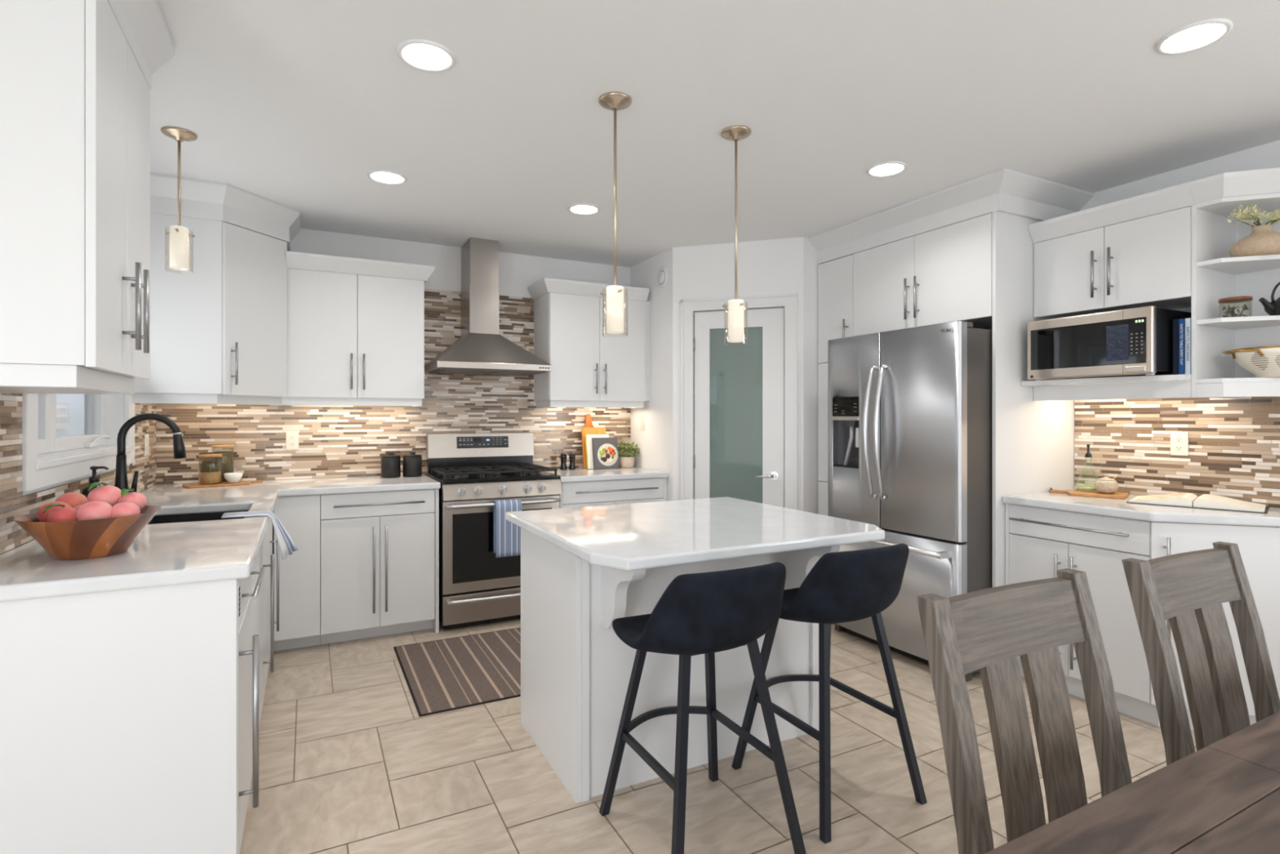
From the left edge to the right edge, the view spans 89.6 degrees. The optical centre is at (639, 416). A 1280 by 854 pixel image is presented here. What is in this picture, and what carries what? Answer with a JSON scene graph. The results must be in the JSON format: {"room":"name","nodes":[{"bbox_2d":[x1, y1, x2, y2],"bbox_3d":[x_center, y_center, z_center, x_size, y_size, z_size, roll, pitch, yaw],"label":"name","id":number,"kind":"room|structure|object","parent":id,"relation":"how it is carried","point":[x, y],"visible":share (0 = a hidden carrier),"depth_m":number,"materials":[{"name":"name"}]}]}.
{"room":"kitchen","nodes":[
{"label":"kitchen","id":0,"kind":"room"},
{"bbox_2d":[0,463,152,554],"bbox_3d":[-2.309,0.055,2.567,0.150,2.530,2.680,0,0,-27],"label":"wall","id":1,"kind":"structure","parent":0,"point":[24,493],"depth_m":2.35,"materials":[{"name":"white paint"}]},
{"bbox_2d":[0,392,155,554],"bbox_3d":[-2.241,0.160,2.608,0.008,0.479,2.651,0,0,-27],"label":"backsplash","id":2,"kind":"structure","parent":1,"relation":"attached to","point":[12,504],"depth_m":2.00,"materials":[{"name":"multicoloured tile"}]},
{"bbox_2d":[144,433,149,455],"bbox_3d":[-2.716,0.155,3.550,0.010,0.118,0.090,0,0,-27],"label":"light switch","id":3,"kind":"object","parent":2,"relation":"attached to","point":[146,436],"visible":1,"depth_m":3.54,"materials":[{"name":"white plastic"}]},
{"bbox_2d":[22,393,134,491],"bbox_3d":[-2.315,-0.325,2.609,0.176,1.120,1.410,0,0,-27],"label":"window","id":4,"kind":"structure","parent":1,"relation":"in","point":[48,459],"depth_m":2.50,"materials":[{"name":"white paint"}]},
{"bbox_2d":[0,0,174,394],"bbox_3d":[-1.542,-0.638,1.695,0.413,1.141,0.723,0,0,-27],"label":"upper cabinet","id":5,"kind":"object","parent":1,"relation":"attached to","point":[75,75],"visible":1,"depth_m":1.50,"materials":[{"name":"white paint"}]},
{"bbox_2d":[155,228,630,554],"bbox_3d":[-0.855,0.055,4.909,4.880,2.530,0.150,0,0,-27],"label":"wall","id":6,"kind":"structure","parent":0,"point":[517,272],"depth_m":4.56,"materials":[{"name":"white paint"}]},
{"bbox_2d":[133,173,300,405],"bbox_3d":[-2.353,-0.638,3.644,0.758,1.141,0.725,0,0,-27],"label":"upper cabinet","id":7,"kind":"object","parent":6,"relation":"attached to","point":[219,331],"visible":0.91,"depth_m":3.39,"materials":[{"name":"white paint"}]},
{"bbox_2d":[281,250,435,406],"bbox_3d":[-1.793,-0.517,4.118,0.863,0.898,0.394,0,0,-27],"label":"upper cabinet","id":8,"kind":"object","parent":6,"relation":"attached to","point":[356,326],"visible":0.98,"depth_m":3.97,"materials":[{"name":"white paint"}]},
{"bbox_2d":[155,288,631,484],"bbox_3d":[-1.466,-0.245,4.505,3.125,1.289,0.008,0,0,-27],"label":"backsplash","id":9,"kind":"structure","parent":6,"relation":"attached to","point":[335,441],"depth_m":4.38,"materials":[{"name":"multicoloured tile"}]},
{"bbox_2d":[285,431,298,449],"bbox_3d":[-2.217,0.153,4.109,0.072,0.115,0.008,0,0,-27],"label":"outlet","id":10,"kind":"object","parent":9,"relation":"attached to","point":[291,437],"visible":1,"depth_m":4.11,"materials":[{"name":"white plastic"}]},
{"bbox_2d":[424,237,551,376],"bbox_3d":[-1.050,-0.753,4.434,0.754,0.911,0.497,0,0,-27],"label":"range hood","id":11,"kind":"object","parent":6,"relation":"attached to","point":[480,348],"visible":1,"depth_m":4.36,"materials":[{"name":"silver metal"}]},
{"bbox_2d":[527,277,649,408],"bbox_3d":[-0.372,-0.517,4.851,0.862,0.898,0.394,0,0,-27],"label":"upper cabinet","id":12,"kind":"object","parent":6,"relation":"attached to","point":[589,369],"visible":0.98,"depth_m":4.69,"materials":[{"name":"white paint"}]},
{"bbox_2d":[630,248,672,501],"bbox_3d":[0.120,0.055,4.942,0.095,2.530,0.685,0,0,-27],"label":"wall","id":13,"kind":"structure","parent":0,"point":[655,443],"depth_m":4.81,"materials":[{"name":"white paint"}]},
{"bbox_2d":[640,415,644,430],"bbox_3d":[0.018,0.050,5.027,0.010,0.115,0.070,0,0,-27],"label":"light switch","id":14,"kind":"object","parent":13,"relation":"attached to","point":[642,417],"visible":1,"depth_m":5.02,"materials":[{"name":"white plastic"}]},
{"bbox_2d":[657,266,667,288],"bbox_3d":[0.161,-1.025,4.741,0.018,0.150,0.150,0,0,-27],"label":"smoke detector","id":15,"kind":"object","parent":13,"relation":"in","point":[662,276],"visible":1,"depth_m":4.72,"materials":[{"name":"white plastic"}]},
{"bbox_2d":[150,0,1279,267],"bbox_3d":[0.092,-1.270,1.218,6.580,0.120,7.580,0,0,-27],"label":"ceiling","id":16,"kind":"structure","parent":0,"point":[291,104],"depth_m":2.51,"materials":[{"name":"white paint"}]},
{"bbox_2d":[160,126,197,273],"bbox_3d":[-1.965,-0.914,2.748,0.128,0.590,0.128,0,0,-27],"label":"pendant light","id":17,"kind":"object","parent":16,"relation":"hanging from","point":[179,235],"visible":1,"depth_m":2.73,"materials":[{"name":"white glass"}]},
{"bbox_2d":[367,169,407,184],"bbox_3d":[-1.276,-1.206,3.253,0.188,0.008,0.188,0,0,-27],"label":"recessed light","id":18,"kind":"object","parent":16,"relation":"in","point":[383,176],"visible":1,"depth_m":3.24,"materials":[{"name":"white paint"}]},
{"bbox_2d":[396,39,456,71],"bbox_3d":[-0.715,-1.206,2.161,0.188,0.008,0.188,0,0,-27],"label":"recessed light","id":19,"kind":"object","parent":16,"relation":"in","point":[422,55],"visible":1,"depth_m":2.15,"materials":[{"name":"white paint"}]},
{"bbox_2d":[568,203,599,214],"bbox_3d":[-0.326,-1.206,3.754,0.188,0.008,0.188,0,0,-27],"label":"recessed light","id":20,"kind":"object","parent":16,"relation":"in","point":[580,209],"visible":1,"depth_m":3.75,"materials":[{"name":"white paint"}]},
{"bbox_2d":[598,92,631,336],"bbox_3d":[-0.095,-0.759,2.464,0.128,0.900,0.128,0,0,-27],"label":"pendant light","id":21,"kind":"object","parent":16,"relation":"hanging from","point":[615,101],"visible":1,"depth_m":2.44,"materials":[{"name":"white glass"}]},
{"bbox_2d":[720,125,751,344],"bbox_3d":[0.408,-0.758,2.740,0.128,0.902,0.128,0,0,-27],"label":"pendant light","id":22,"kind":"object","parent":16,"relation":"hanging from","point":[735,133],"visible":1,"depth_m":2.72,"materials":[{"name":"white glass"}]},
{"bbox_2d":[866,161,906,177],"bbox_3d":[1.204,-1.206,3.147,0.188,0.008,0.188,0,0,-27],"label":"recessed light","id":23,"kind":"object","parent":16,"relation":"in","point":[885,169],"visible":1,"depth_m":3.15,"materials":[{"name":"white paint"}]},
{"bbox_2d":[1155,18,1232,54],"bbox_3d":[1.762,-1.206,2.053,0.188,0.008,0.188,0,0,-27],"label":"recessed light","id":24,"kind":"object","parent":16,"relation":"in","point":[1197,35],"visible":1,"depth_m":2.04,"materials":[{"name":"white paint"}]},
{"bbox_2d":[240,618,1196,853],"bbox_3d":[0.092,1.360,1.218,6.280,0.080,7.280,0,0,-27],"label":"floor","id":25,"kind":"structure","parent":0,"point":[348,763],"depth_m":2.35,"materials":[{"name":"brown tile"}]},
{"bbox_2d":[0,563,265,853],"bbox_3d":[-1.504,0.880,1.914,0.675,0.879,0.649,0,0,-27],"label":"base cabinet","id":26,"kind":"object","parent":25,"relation":"on","point":[129,718],"visible":0.86,"depth_m":1.65,"materials":[{"name":"white paint"}]},
{"bbox_2d":[254,518,279,729],"bbox_3d":[-1.988,0.880,2.844,0.667,0.879,1.443,0,0,-27],"label":"base cabinet","id":27,"kind":"object","parent":25,"relation":"on","point":[264,622],"visible":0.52,"depth_m":2.77,"materials":[{"name":"white paint"}]},
{"bbox_2d":[0,474,440,602],"bbox_3d":[-1.575,0.420,2.970,1.521,0.040,2.634,0,0,-27],"label":"countertop","id":28,"kind":"structure","parent":27,"relation":"on","point":[172,553],"depth_m":1.96,"materials":[{"name":"white stone"}]},
{"bbox_2d":[11,505,161,559],"bbox_3d":[-1.595,0.339,1.872,0.330,0.120,0.330,0,0,-27],"label":"fruit bowl","id":29,"kind":"object","parent":28,"relation":"on","point":[80,540],"visible":0.9,"depth_m":1.78,"materials":[{"name":"brown wood"}]},
{"bbox_2d":[36,501,71,521],"bbox_3d":[-1.701,0.282,1.874,0.080,0.070,0.076,0,0,-27],"label":"peach","id":30,"kind":"object","parent":29,"relation":"in","point":[42,517],"visible":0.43,"depth_m":1.84,"materials":[{"name":"pink food"}]},
{"bbox_2d":[42,503,77,521],"bbox_3d":[-1.637,0.284,1.831,0.075,0.075,0.069,0,0,-27],"label":"peach","id":31,"kind":"object","parent":29,"relation":"in","point":[64,513],"visible":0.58,"depth_m":1.81,"materials":[{"name":"pink plant"}]},
{"bbox_2d":[55,492,88,507],"bbox_3d":[-1.714,0.262,1.943,0.077,0.067,0.072,0,0,-27],"label":"peach","id":32,"kind":"object","parent":29,"relation":"on","point":[73,499],"visible":0.5,"depth_m":1.93,"materials":[{"name":"food"}]},
{"bbox_2d":[75,501,111,520],"bbox_3d":[-1.544,0.275,1.826,0.082,0.072,0.077,0,0,-27],"label":"peach","id":33,"kind":"object","parent":29,"relation":"in","point":[92,509],"visible":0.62,"depth_m":1.80,"materials":[{"name":"pink food"}]},
{"bbox_2d":[87,482,121,506],"bbox_3d":[-1.584,0.235,1.911,0.084,0.084,0.079,0,0,-27],"label":"peach","id":34,"kind":"object","parent":29,"relation":"in","point":[111,495],"visible":0.59,"depth_m":1.89,"materials":[{"name":"pink plant"}]},
{"bbox_2d":[111,502,140,517],"bbox_3d":[-1.492,0.278,1.866,0.071,0.062,0.067,0,0,-27],"label":"peach","id":35,"kind":"object","parent":29,"relation":"in","point":[122,508],"visible":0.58,"depth_m":1.85,"materials":[{"name":"pink food"}]},
{"bbox_2d":[117,488,146,509],"bbox_3d":[-1.515,0.249,1.924,0.072,0.071,0.067,0,0,42],"label":"peach","id":36,"kind":"object","parent":29,"relation":"in","point":[139,499],"visible":0.66,"depth_m":1.91,"materials":[{"name":"pink plant"}]},
{"bbox_2d":[81,466,108,497],"bbox_3d":[-2.057,0.293,2.427,0.077,0.214,0.077,0,0,25],"label":"soap dispenser","id":37,"kind":"object","parent":28,"relation":"on","point":[94,478],"visible":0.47,"depth_m":2.42,"materials":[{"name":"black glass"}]},
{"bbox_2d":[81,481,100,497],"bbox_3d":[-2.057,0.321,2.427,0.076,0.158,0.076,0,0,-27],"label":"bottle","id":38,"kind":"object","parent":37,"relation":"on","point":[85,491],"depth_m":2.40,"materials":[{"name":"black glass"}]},
{"bbox_2d":[114,413,186,493],"bbox_3d":[-2.090,0.193,2.748,0.257,0.415,0.064,0,0,-27],"label":"faucet","id":39,"kind":"object","parent":28,"relation":"on","point":[179,448],"visible":0.91,"depth_m":2.71,"materials":[{"name":"black metal"}]},
{"bbox_2d":[147,510,248,524],"bbox_3d":[-1.857,0.546,2.696,0.420,0.211,0.593,0,0,-27],"label":"sink","id":40,"kind":"object","parent":28,"relation":"in","point":[203,516],"visible":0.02,"depth_m":2.92,"materials":[{"name":"black metal"}]},
{"bbox_2d":[182,480,262,488],"bbox_3d":[-2.426,0.393,3.765,0.150,0.012,0.392,0,0,45],"label":"serving board","id":41,"kind":"object","parent":28,"relation":"on","point":[240,482],"visible":0.98,"depth_m":3.71,"materials":[{"name":"brown wood"}]},
{"bbox_2d":[198,453,222,484],"bbox_3d":[-2.475,0.302,3.713,0.115,0.169,0.115,0,0,-27],"label":"storage jar","id":42,"kind":"object","parent":41,"relation":"on","point":[210,473],"visible":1,"depth_m":3.67,"materials":[{"name":"clear glass"}]},
{"bbox_2d":[211,444,234,481],"bbox_3d":[-2.503,0.285,3.868,0.115,0.229,0.115,0,0,-27],"label":"storage jar","id":43,"kind":"object","parent":41,"relation":"on","point":[226,460],"visible":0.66,"depth_m":3.83,"materials":[{"name":"clear glass"}]},
{"bbox_2d":[223,472,243,483],"bbox_3d":[-2.387,0.359,3.781,0.096,0.054,0.096,0,0,-27],"label":"bowl","id":44,"kind":"object","parent":41,"relation":"on","point":[231,477],"visible":1,"depth_m":3.75,"materials":[{"name":"white ceramic"}]},
{"bbox_2d":[221,510,298,559],"bbox_3d":[-1.561,0.485,2.660,0.264,0.192,0.182,0,0,-27],"label":"dish towel","id":45,"kind":"object","parent":28,"relation":"on","point":[286,544],"visible":1,"depth_m":2.64,"materials":[{"name":"white fabric"}]},
{"bbox_2d":[381,452,400,478],"bbox_3d":[-1.644,0.317,4.249,0.120,0.165,0.120,0,0,-27],"label":"canister","id":46,"kind":"object","parent":28,"relation":"on","point":[390,463],"visible":1,"depth_m":4.20,"materials":[{"name":"black metal"}]},
{"bbox_2d":[403,451,422,476],"bbox_3d":[-1.523,0.317,4.312,0.120,0.165,0.120,0,0,-27],"label":"canister","id":47,"kind":"object","parent":28,"relation":"on","point":[412,463],"visible":1,"depth_m":4.26,"materials":[{"name":"black metal"}]},
{"bbox_2d":[274,494,319,651],"bbox_3d":[-2.081,0.880,3.833,0.315,0.879,0.580,0,0,-27],"label":"base cabinet","id":48,"kind":"object","parent":25,"relation":"on","point":[300,515],"visible":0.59,"depth_m":3.60,"materials":[{"name":"white paint"}]},
{"bbox_2d":[320,488,439,644],"bbox_3d":[-1.643,0.880,4.035,0.647,0.879,0.620,0,0,-27],"label":"base cabinet","id":49,"kind":"object","parent":25,"relation":"on","point":[380,550],"visible":0.98,"depth_m":3.79,"materials":[{"name":"white paint"}]},
{"bbox_2d":[393,626,520,716],"bbox_3d":[-0.516,1.317,3.603,1.514,0.006,0.953,0,0,-27],"label":"rug","id":50,"kind":"object","parent":25,"relation":"on","point":[446,674],"visible":0.41,"depth_m":3.34,"materials":[{"name":"brown fabric"}]},
{"bbox_2d":[426,432,562,629],"bbox_3d":[-0.989,0.720,4.332,0.758,1.200,0.704,0,0,-27],"label":"stove","id":51,"kind":"object","parent":25,"relation":"on","point":[473,471],"visible":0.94,"depth_m":4.06,"materials":[{"name":"silver metal"}]},
{"bbox_2d":[426,468,560,484],"bbox_3d":[-0.992,0.400,4.338,0.758,0.029,0.580,0,0,-27],"label":"cooktop","id":52,"kind":"object","parent":51,"relation":"in","point":[526,477],"depth_m":4.14,"materials":[{"name":"black metal"}]},
{"bbox_2d":[493,498,521,557],"bbox_3d":[-0.827,0.694,4.030,0.166,0.348,0.059,0,0,-27],"label":"dish towel","id":53,"kind":"object","parent":51,"relation":"hanging from","point":[507,535],"visible":0.85,"depth_m":4.00,"materials":[{"name":"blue fabric"}]},
{"bbox_2d":[557,477,666,508],"bbox_3d":[-0.292,0.880,4.732,0.825,0.879,0.620,0,0,-27],"label":"base cabinet","id":54,"kind":"object","parent":25,"relation":"on","point":[592,493],"visible":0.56,"depth_m":4.48,"materials":[{"name":"white paint"}]},
{"bbox_2d":[544,466,668,482],"bbox_3d":[-0.304,0.420,4.751,0.831,0.040,0.634,0,0,-27],"label":"countertop","id":55,"kind":"structure","parent":54,"relation":"on","point":[579,474],"depth_m":4.57,"materials":[{"name":"white stone"}]},
{"bbox_2d":[560,453,567,470],"bbox_3d":[-0.575,0.338,4.840,0.052,0.124,0.052,0,0,-27],"label":"pepper mill","id":56,"kind":"object","parent":55,"relation":"on","point":[563,455],"visible":1,"depth_m":4.82,"materials":[{"name":"black ceramic"}]},
{"bbox_2d":[568,453,575,470],"bbox_3d":[-0.511,0.338,4.861,0.052,0.124,0.052,0,0,-27],"label":"pepper mill","id":57,"kind":"object","parent":55,"relation":"on","point":[571,455],"visible":1,"depth_m":4.84,"materials":[{"name":"black ceramic"}]},
{"bbox_2d":[581,413,594,468],"bbox_3d":[-0.392,0.187,5.004,0.124,0.424,0.075,0,0,-27],"label":"cutting board","id":58,"kind":"object","parent":55,"relation":"on","point":[588,416],"visible":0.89,"depth_m":5.01,"materials":[{"name":"orange wood"}]},
{"bbox_2d":[581,427,605,468],"bbox_3d":[-0.350,0.242,4.987,0.200,0.313,0.057,0,0,-27],"label":"cutting board","id":59,"kind":"object","parent":55,"relation":"on","point":[584,430],"visible":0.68,"depth_m":4.96,"materials":[{"name":"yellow wood"}]},
{"bbox_2d":[585,434,608,469],"bbox_3d":[-0.323,0.268,4.955,0.192,0.262,0.062,0,0,-27],"label":"cookbook","id":60,"kind":"object","parent":55,"relation":"on","point":[589,460],"visible":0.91,"depth_m":4.92,"materials":[{"name":"white paper"}]},
{"bbox_2d":[591,437,619,469],"bbox_3d":[-0.265,0.280,4.950,0.207,0.238,0.057,0,0,-27],"label":"cookbook","id":61,"kind":"object","parent":55,"relation":"on","point":[605,450],"visible":1,"depth_m":4.94,"materials":[{"name":"grey paper"}]},
{"bbox_2d":[599,446,605,457],"bbox_3d":[-0.285,0.273,4.929,0.055,0.082,0.011,0,0,-36],"label":"print","id":62,"kind":"object","parent":61,"relation":"attached to","point":[602,449],"depth_m":4.93,"materials":[{"name":"green"}]},
{"bbox_2d":[600,453,610,462],"bbox_3d":[-0.264,0.314,4.931,0.082,0.064,0.009,0,0,-33],"label":"print","id":63,"kind":"object","parent":61,"relation":"attached to","point":[605,457],"depth_m":4.93,"materials":[{"name":"purple"}]},
{"bbox_2d":[597,443,617,466],"bbox_3d":[-0.247,0.292,4.945,0.172,0.170,0.027,0,0,-27],"label":"picture","id":64,"kind":"object","parent":61,"relation":"attached to","point":[607,453],"depth_m":4.94,"materials":[{"name":"grey"}]},
{"bbox_2d":[607,446,615,455],"bbox_3d":[-0.220,0.267,4.963,0.062,0.076,0.011,0,0,-23],"label":"print","id":65,"kind":"object","parent":61,"relation":"attached to","point":[611,450],"depth_m":4.96,"materials":[{"name":"orange"}]},
{"bbox_2d":[617,440,639,467],"bbox_3d":[-0.107,0.292,5.058,0.214,0.215,0.195,0,0,-27],"label":"potted plant","id":66,"kind":"object","parent":55,"relation":"on","point":[625,460],"visible":0.96,"depth_m":5.02,"materials":[{"name":"green plant"}]},
{"bbox_2d":[520,527,839,803],"bbox_3d":[0.173,0.892,2.631,1.090,0.856,0.888,0,0,-27],"label":"kitchen island","id":67,"kind":"object","parent":25,"relation":"on","point":[575,670],"visible":0.48,"depth_m":2.38,"materials":[{"name":"white paint"}]},
{"bbox_2d":[506,496,884,570],"bbox_3d":[0.188,0.444,2.662,1.205,0.038,1.110,0,0,-27],"label":"island countertop","id":68,"kind":"structure","parent":67,"relation":"on","point":[633,536],"depth_m":2.39,"materials":[{"name":"white stone"}]},
{"bbox_2d":[599,561,806,853],"bbox_3d":[0.167,0.872,2.022,0.501,0.896,0.533,0,0,-27],"label":"bar stool","id":69,"kind":"object","parent":25,"relation":"on","point":[709,613],"visible":1,"depth_m":1.83,"materials":[{"name":"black fabric"}]},
{"bbox_2d":[731,543,927,843],"bbox_3d":[0.649,0.872,2.302,0.501,0.896,0.533,0,0,-27],"label":"bar stool","id":70,"kind":"object","parent":25,"relation":"on","point":[844,586],"visible":0.86,"depth_m":2.09,"materials":[{"name":"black plastic"}]},
{"bbox_2d":[817,254,853,559],"bbox_3d":[1.571,0.130,4.400,0.727,2.380,0.321,0,0,-27],"label":"tall cabinet","id":71,"kind":"object","parent":25,"relation":"on","point":[835,277],"visible":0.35,"depth_m":4.32,"materials":[{"name":"white paint"}]},
{"bbox_2d":[827,320,992,681],"bbox_3d":[1.657,0.424,3.722,0.882,1.792,0.910,0,0,-27],"label":"refrigerator","id":72,"kind":"object","parent":25,"relation":"on","point":[910,410],"visible":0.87,"depth_m":3.38,"materials":[{"name":"grey metal"}]},
{"bbox_2d":[853,210,1074,586],"bbox_3d":[1.865,0.130,3.830,0.727,2.380,0.958,0,0,-27],"label":"tall cabinet","id":73,"kind":"object","parent":25,"relation":"on","point":[979,270],"visible":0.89,"depth_m":3.40,"materials":[{"name":"white paint"}]},
{"bbox_2d":[808,168,1093,264],"bbox_3d":[1.797,-1.125,3.921,0.769,0.169,1.382,0,0,-27],"label":"crown molding","id":74,"kind":"structure","parent":73,"relation":"attached to","point":[1005,190],"depth_m":3.47,"materials":[{"name":"white paint"}]},
{"bbox_2d":[915,568,1132,853],"bbox_3d":[0.822,0.820,1.016,0.472,1.000,0.546,0,0,-27],"label":"dining chair","id":75,"kind":"object","parent":25,"relation":"on","point":[985,630],"visible":0.74,"depth_m":1.19,"materials":[{"name":"grey wood"}]},
{"bbox_2d":[1005,503,1157,725],"bbox_3d":[2.263,0.880,3.135,0.658,0.879,0.634,0,0,-27],"label":"base cabinet","id":76,"kind":"object","parent":25,"relation":"on","point":[1040,542],"visible":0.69,"depth_m":2.89,"materials":[{"name":"white paint"}]},
{"bbox_2d":[1002,488,1279,526],"bbox_3d":[2.385,0.420,2.917,0.644,0.040,1.138,0,0,-27],"label":"countertop","id":77,"kind":"structure","parent":76,"relation":"on","point":[1117,508],"depth_m":2.79,"materials":[{"name":"white stone"}]},
{"bbox_2d":[1048,487,1128,498],"bbox_3d":[2.279,0.387,3.296,0.340,0.024,0.190,0,0,43],"label":"paddle board","id":78,"kind":"object","parent":77,"relation":"on","point":[1073,492],"visible":0.98,"depth_m":3.23,"materials":[{"name":"brown wood"}]},
{"bbox_2d":[1075,444,1103,491],"bbox_3d":[2.327,0.264,3.341,0.112,0.242,0.116,0,0,-27],"label":"oil bottle","id":79,"kind":"object","parent":78,"relation":"on","point":[1087,454],"visible":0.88,"depth_m":3.34,"materials":[{"name":"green glass"}]},
{"bbox_2d":[1093,474,1120,493],"bbox_3d":[2.346,0.336,3.240,0.100,0.096,0.102,0,0,-27],"label":"pot","id":80,"kind":"object","parent":78,"relation":"on","point":[1106,485],"visible":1,"depth_m":3.21,"materials":[{"name":"beige ceramic"}]},
{"bbox_2d":[1125,493,1268,513],"bbox_3d":[2.517,0.379,2.918,0.270,0.040,0.470,0,0,-45],"label":"open book","id":81,"kind":"object","parent":77,"relation":"on","point":[1209,501],"visible":1,"depth_m":2.85,"materials":[{"name":"white paper"}]},
{"bbox_2d":[984,711,1279,853],"bbox_3d":[1.401,0.940,0.741,2.330,0.760,1.033,0,0,-27],"label":"dining table","id":82,"kind":"object","parent":25,"relation":"on","point":[1223,797],"visible":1,"depth_m":0.91,"materials":[{"name":"brown wood"}]},
{"bbox_2d":[1121,541,1279,765],"bbox_3d":[1.407,0.820,1.308,0.472,1.000,0.546,0,0,-27],"label":"dining chair","id":83,"kind":"object","parent":25,"relation":"on","point":[1189,589],"visible":0.64,"depth_m":1.48,"materials":[{"name":"grey wood"}]},
{"bbox_2d":[1149,521,1279,729],"bbox_3d":[2.536,0.880,2.649,0.618,0.879,0.487,0,0,-27],"label":"base cabinet","id":84,"kind":"object","parent":25,"relation":"on","point":[1259,546],"visible":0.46,"depth_m":2.62,"materials":[{"name":"white paint"}]},
{"bbox_2d":[672,236,803,511],"bbox_3d":[0.682,0.055,4.521,0.909,2.530,0.090,0,0,18],"label":"wall","id":85,"kind":"structure","parent":0,"point":[774,266],"depth_m":4.50,"materials":[{"name":"white paint"}]},
{"bbox_2d":[693,307,784,507],"bbox_3d":[0.675,0.284,4.471,0.632,2.052,0.110,0,0,18],"label":"door","id":86,"kind":"structure","parent":85,"relation":"in","point":[740,386],"depth_m":4.49,"materials":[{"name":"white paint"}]},
{"bbox_2d":[680,293,797,510],"bbox_3d":[0.677,0.243,4.465,0.805,2.153,0.024,0,0,18],"label":"door frame","id":87,"kind":"structure","parent":85,"relation":"attached to","point":[788,300],"depth_m":4.42,"materials":[{"name":"white paint"}]},
{"bbox_2d":[803,236,819,513],"bbox_3d":[1.440,0.055,4.570,0.812,2.530,0.097,0,0,-27],"label":"wall","id":88,"kind":"structure","parent":0,"point":[811,363],"depth_m":4.37,"materials":[{"name":"white paint"}]},
{"bbox_2d":[1079,140,1279,508],"bbox_3d":[2.949,0.055,2.691,0.150,2.530,7.280,0,0,-27],"label":"wall","id":89,"kind":"structure","parent":0,"point":[1267,156],"depth_m":3.08,"materials":[{"name":"white paint"}]},
{"bbox_2d":[1021,182,1195,400],"bbox_3d":[2.352,-0.544,3.160,0.477,0.922,0.717,0,0,-27],"label":"upper cabinet","id":90,"kind":"object","parent":89,"relation":"attached to","point":[1132,252],"visible":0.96,"depth_m":3.04,"materials":[{"name":"white paint"}]},
{"bbox_2d":[1021,373,1191,386],"bbox_3d":[2.348,-0.172,3.166,0.477,0.024,0.703,0,0,-27],"label":"shelf","id":91,"kind":"object","parent":90,"relation":"attached to","point":[1185,379],"depth_m":3.00,"materials":[{"name":"white paint"}]},
{"bbox_2d":[1026,305,1191,380],"bbox_3d":[2.277,-0.334,3.137,0.396,0.300,0.555,0,0,-27],"label":"microwave","id":92,"kind":"object","parent":90,"relation":"on","point":[1135,341],"visible":0.94,"depth_m":2.98,"materials":[{"name":"silver metal"}]},
{"bbox_2d":[1172,318,1181,374],"bbox_3d":[2.474,-0.308,2.904,0.220,0.248,0.030,0,0,-27],"label":"cookbook","id":93,"kind":"object","parent":90,"relation":"on","point":[1175,322],"visible":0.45,"depth_m":2.86,"materials":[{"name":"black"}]},
{"bbox_2d":[1177,318,1184,374],"bbox_3d":[2.468,-0.306,2.871,0.221,0.244,0.023,0,0,-27],"label":"cookbook","id":94,"kind":"object","parent":90,"relation":"on","point":[1180,322],"visible":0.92,"depth_m":2.82,"materials":[{"name":"blue paper"}]},
{"bbox_2d":[1184,317,1191,373],"bbox_3d":[2.479,-0.306,2.850,0.221,0.244,0.022,0,0,-27],"label":"cookbook","id":95,"kind":"object","parent":90,"relation":"on","point":[1187,321],"visible":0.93,"depth_m":2.80,"materials":[{"name":"white paper"}]},
{"bbox_2d":[1074,396,1279,507],"bbox_3d":[2.744,0.152,2.917,0.008,0.494,1.468,0,0,-27],"label":"backsplash","id":96,"kind":"structure","parent":89,"relation":"attached to","point":[1234,443],"depth_m":3.13,"materials":[{"name":"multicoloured tile"}]},
{"bbox_2d":[1170,431,1188,455],"bbox_3d":[2.623,0.131,3.134,0.008,0.115,0.072,0,0,-27],"label":"outlet","id":97,"kind":"object","parent":96,"relation":"attached to","point":[1179,440],"visible":1,"depth_m":3.13,"materials":[{"name":"white plastic"}]},
{"bbox_2d":[1190,167,1279,398],"bbox_3d":[2.663,-0.544,2.644,0.443,0.922,0.511,0,0,-27],"label":"open shelf unit","id":98,"kind":"object","parent":89,"relation":"attached to","point":[1215,275],"visible":0.93,"depth_m":2.79,"materials":[{"name":"white paint"}]},
{"bbox_2d":[1217,296,1253,317],"bbox_3d":[2.553,-0.462,2.762,0.109,0.092,0.109,0,0,-27],"label":"storage jar","id":99,"kind":"object","parent":98,"relation":"on","point":[1230,311],"visible":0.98,"depth_m":2.75,"materials":[{"name":"clear glass"}]},
{"bbox_2d":[1222,345,1279,377],"bbox_3d":[2.643,-0.223,2.674,0.380,0.123,0.284,0,0,-27],"label":"colander","id":100,"kind":"object","parent":98,"relation":"on","point":[1261,362],"visible":0.98,"depth_m":2.64,"materials":[{"name":"beige ceramic"}]},
{"bbox_2d":[1226,202,1279,257],"bbox_3d":[2.607,-0.779,2.699,0.206,0.226,0.206,0,0,-42],"label":"vase","id":101,"kind":"object","parent":98,"relation":"on","point":[1263,240],"visible":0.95,"depth_m":2.67,"materials":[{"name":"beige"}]},
{"bbox_2d":[1258,282,1279,315],"bbox_3d":[2.653,-0.490,2.640,0.184,0.149,0.150,0,0,-27],"label":"teapot","id":102,"kind":"object","parent":98,"relation":"on","point":[1273,308],"visible":0.91,"depth_m":2.64,"materials":[{"name":"black metal"}]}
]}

